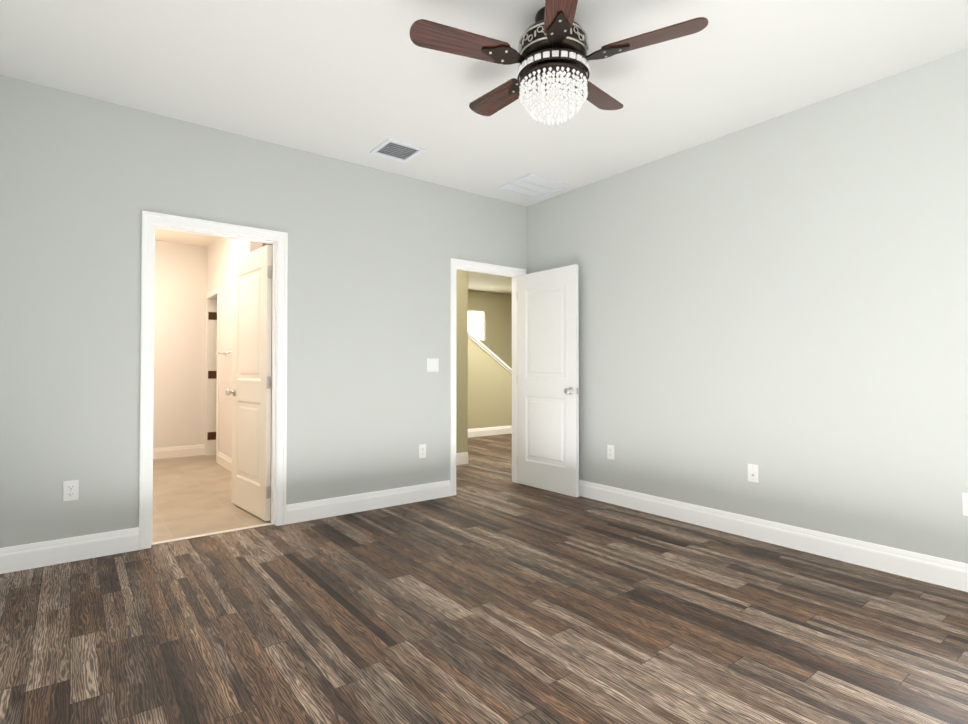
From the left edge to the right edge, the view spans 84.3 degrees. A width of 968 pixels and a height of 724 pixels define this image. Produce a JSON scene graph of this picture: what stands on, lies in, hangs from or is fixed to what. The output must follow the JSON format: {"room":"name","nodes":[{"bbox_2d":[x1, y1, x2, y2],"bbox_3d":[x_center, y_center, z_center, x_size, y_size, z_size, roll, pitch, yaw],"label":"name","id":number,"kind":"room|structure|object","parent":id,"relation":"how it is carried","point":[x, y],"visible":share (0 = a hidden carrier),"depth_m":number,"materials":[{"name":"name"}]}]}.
{"room":"empty bedroom","nodes":[
{"label":"empty bedroom","id":0,"kind":"room"},
{"bbox_2d":[153,237,272,457],"bbox_3d":[-3.056,-0.179,5.333,2.620,2.740,4.040,1,-1,-38],"label":"wall","id":1,"kind":"structure","parent":0,"point":[188,277],"depth_m":6.80,"materials":[{"name":"beige paint"}]},
{"bbox_2d":[153,444,204,458],"bbox_3d":[-4.333,1.140,6.491,1.730,0.138,0.015,1,-1,-38],"label":"baseboard","id":2,"kind":"structure","parent":1,"relation":"attached to","point":[190,450],"depth_m":6.82,"materials":[{"name":"white wood"}]},
{"bbox_2d":[205,287,219,461],"bbox_3d":[-3.369,0.159,6.759,0.139,2.107,0.764,1,-1,-38],"label":"trim","id":3,"kind":"structure","parent":1,"relation":"attached to","point":[212,364],"depth_m":6.99,"materials":[{"name":"white wood"}]},
{"bbox_2d":[207,312,216,439],"bbox_3d":[-3.545,0.195,6.999,0.115,2.018,0.038,1,-1,-38],"label":"door hinges","id":4,"kind":"object","parent":3,"relation":"attached to","point":[212,375],"visible":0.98,"depth_m":7.01,"materials":[{"name":"black metal"}]},
{"bbox_2d":[217,451,231,471],"bbox_3d":[-2.761,1.130,5.854,0.015,0.138,1.388,1,-1,-38],"label":"baseboard","id":5,"kind":"structure","parent":1,"relation":"attached to","point":[224,461],"depth_m":6.09,"materials":[{"name":"white wood"}]},
{"bbox_2d":[218,351,231,355],"bbox_3d":[-2.816,-0.100,5.888,0.082,0.052,0.662,1,-1,-38],"label":"towel rail","id":6,"kind":"object","parent":1,"relation":"attached to","point":[225,352],"visible":0.67,"depth_m":5.86,"materials":[{"name":"silver metal"}]},
{"bbox_2d":[0,75,526,547],"bbox_3d":[-1.169,-0.196,4.160,3.940,2.740,0.120,1,-1,-38],"label":"wall","id":7,"kind":"structure","parent":0,"point":[85,181],"depth_m":3.51,"materials":[{"name":"grey paint"}]},
{"bbox_2d":[0,527,138,573],"bbox_3d":[-2.402,1.090,3.109,0.668,0.138,0.015,1,-1,-38],"label":"baseboard","id":8,"kind":"structure","parent":7,"relation":"attached to","point":[58,551],"depth_m":3.10,"materials":[{"name":"white wood"}]},
{"bbox_2d":[63,480,78,501],"bbox_3d":[-2.405,0.749,3.115,0.072,0.117,0.009,1,-1,-38],"label":"electrical outlet","id":9,"kind":"object","parent":7,"relation":"attached to","point":[71,490],"visible":1,"depth_m":3.11,"materials":[{"name":"white plastic"}]},
{"bbox_2d":[151,523,273,544],"bbox_3d":[-1.823,1.163,3.637,0.760,0.006,0.040,1,-1,-38],"label":"trim","id":10,"kind":"structure","parent":7,"relation":"attached to","point":[202,535],"depth_m":3.61,"materials":[{"name":"beige wood"}]},
{"bbox_2d":[139,211,287,549],"bbox_3d":[-1.823,0.113,3.652,0.894,2.107,0.156,1,-1,-38],"label":"trim","id":11,"kind":"structure","parent":7,"relation":"attached to","point":[152,221],"depth_m":3.58,"materials":[{"name":"white wood"}]},
{"bbox_2d":[226,245,272,520],"bbox_3d":[-1.829,0.154,4.194,0.167,2.018,0.769,1,-1,-43],"label":"bathroom door","id":12,"kind":"structure","parent":7,"relation":"in","point":[250,392],"depth_m":4.12,"materials":[{"name":"white wood"}]},
{"bbox_2d":[286,480,450,524],"bbox_3d":[-0.863,1.107,4.292,1.426,0.138,0.015,1,-1,-38],"label":"baseboard","id":13,"kind":"structure","parent":7,"relation":"attached to","point":[330,507],"depth_m":4.22,"materials":[{"name":"white wood"}]},
{"bbox_2d":[419,444,425,457],"bbox_3d":[-0.524,0.760,4.561,0.072,0.117,0.009,1,-1,-38],"label":"electrical outlet","id":14,"kind":"object","parent":7,"relation":"attached to","point":[422,450],"visible":1,"depth_m":4.56,"materials":[{"name":"white plastic"}]},
{"bbox_2d":[427,358,438,371],"bbox_3d":[-0.442,0.026,4.633,0.118,0.117,0.012,1,-1,-38],"label":"double light switch","id":15,"kind":"object","parent":7,"relation":"attached to","point":[432,364],"visible":1,"depth_m":4.63,"materials":[{"name":"white plastic"}]},
{"bbox_2d":[450,258,525,495],"bbox_3d":[0.016,0.134,5.066,0.894,2.107,0.156,1,-1,-38],"label":"trim","id":16,"kind":"structure","parent":7,"relation":"attached to","point":[477,267],"depth_m":4.89,"materials":[{"name":"white wood"}]},
{"bbox_2d":[517,264,578,496],"bbox_3d":[0.560,0.165,4.933,0.137,2.018,0.769,1,-1,-39],"label":"hall door","id":17,"kind":"structure","parent":7,"relation":"in","point":[547,382],"depth_m":4.89,"materials":[{"name":"white wood"}]},
{"bbox_2d":[0,434,967,723],"bbox_3d":[0.844,1.238,5.737,9.320,0.080,10.120,1,-1,-38],"label":"floor","id":18,"kind":"structure","parent":0,"point":[490,592],"depth_m":2.35,"materials":[{"name":"brown wood"}]},
{"bbox_2d":[456,270,511,452],"bbox_3d":[0.425,-0.133,8.451,6.700,2.740,4.980,1,-1,-38],"label":"wall","id":19,"kind":"structure","parent":0,"point":[496,308],"depth_m":6.39,"materials":[{"name":"beige paint"}]},
{"bbox_2d":[456,452,467,464],"bbox_3d":[-0.823,1.131,5.872,1.600,0.138,0.015,1,-1,-38],"label":"baseboard","id":20,"kind":"structure","parent":19,"relation":"attached to","point":[461,458],"depth_m":6.30,"materials":[{"name":"white wood"}]},
{"bbox_2d":[468,310,484,340],"bbox_3d":[-0.365,-0.756,10.899,0.920,0.620,0.050,1,-1,-38],"label":"window","id":21,"kind":"structure","parent":19,"relation":"attached to","point":[476,323],"depth_m":11.09,"materials":[{"name":"white glass"}]},
{"bbox_2d":[0,0,967,294],"bbox_3d":[0.844,-1.592,5.779,9.320,0.100,10.120,1,-1,-38],"label":"ceiling","id":22,"kind":"structure","parent":0,"point":[355,81],"depth_m":2.90,"materials":[{"name":"white paint"}]},
{"bbox_2d":[370,138,424,162],"bbox_3d":[-0.642,-1.562,3.961,0.300,0.014,0.300,1,-1,-38],"label":"ceiling vent","id":23,"kind":"object","parent":22,"relation":"in","point":[393,149],"visible":1,"depth_m":3.96,"materials":[{"name":"white metal"}]},
{"bbox_2d":[497,174,569,198],"bbox_3d":[0.438,-1.551,4.747,0.470,0.012,0.440,1,-1,-38],"label":"ceiling vent","id":24,"kind":"object","parent":22,"relation":"in","point":[532,186],"visible":1,"depth_m":4.72,"materials":[{"name":"white metal"}]},
{"bbox_2d":[410,0,707,125],"bbox_3d":[0.301,-1.345,2.498,1.258,0.491,1.228,1,-1,-38],"label":"ceiling fan","id":25,"kind":"object","parent":22,"relation":"hanging from","point":[552,57],"visible":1,"depth_m":2.35,"materials":[{"name":"brown wood"}]},
{"bbox_2d":[468,331,511,428],"bbox_3d":[-0.355,-0.037,8.833,2.330,2.560,0.170,1,-1,-38],"label":"wall","id":26,"kind":"structure","parent":0,"point":[489,388],"depth_m":9.06,"materials":[{"name":"beige paint"}]},
{"bbox_2d":[468,425,511,437],"bbox_3d":[-0.326,1.173,8.753,2.300,0.138,0.015,1,-1,-38],"label":"baseboard","id":27,"kind":"structure","parent":26,"relation":"attached to","point":[477,432],"depth_m":9.07,"materials":[{"name":"white wood"}]},
{"bbox_2d":[527,48,967,563],"bbox_3d":[1.952,-0.207,3.431,0.120,2.740,5.080,1,-1,-38],"label":"wall","id":28,"kind":"structure","parent":0,"point":[781,301],"depth_m":3.34,"materials":[{"name":"grey paint"}]},
{"bbox_2d":[607,445,613,459],"bbox_3d":[1.059,0.754,4.472,0.009,0.117,0.072,1,-1,-38],"label":"electrical outlet","id":29,"kind":"object","parent":28,"relation":"attached to","point":[610,451],"visible":1,"depth_m":4.47,"materials":[{"name":"white plastic"}]},
{"bbox_2d":[748,464,758,482],"bbox_3d":[1.775,0.735,3.534,0.018,0.117,0.072,1,-1,-38],"label":"outlet","id":30,"kind":"object","parent":28,"relation":"attached to","point":[753,472],"visible":1,"depth_m":3.53,"materials":[{"name":"white plastic"}]},
{"bbox_2d":[579,480,967,591],"bbox_3d":[1.867,1.094,3.410,0.015,0.138,4.740,1,-1,-38],"label":"baseboard","id":31,"kind":"structure","parent":28,"relation":"attached to","point":[931,569],"depth_m":3.30,"materials":[{"name":"white wood"}]},
{"bbox_2d":[962,492,967,515],"bbox_3d":[2.440,0.717,2.677,0.009,0.117,0.072,1,-1,-38],"label":"electrical outlet","id":32,"kind":"object","parent":28,"relation":"attached to","point":[964,504],"visible":1,"depth_m":2.70,"materials":[{"name":"white plastic"}]}
]}

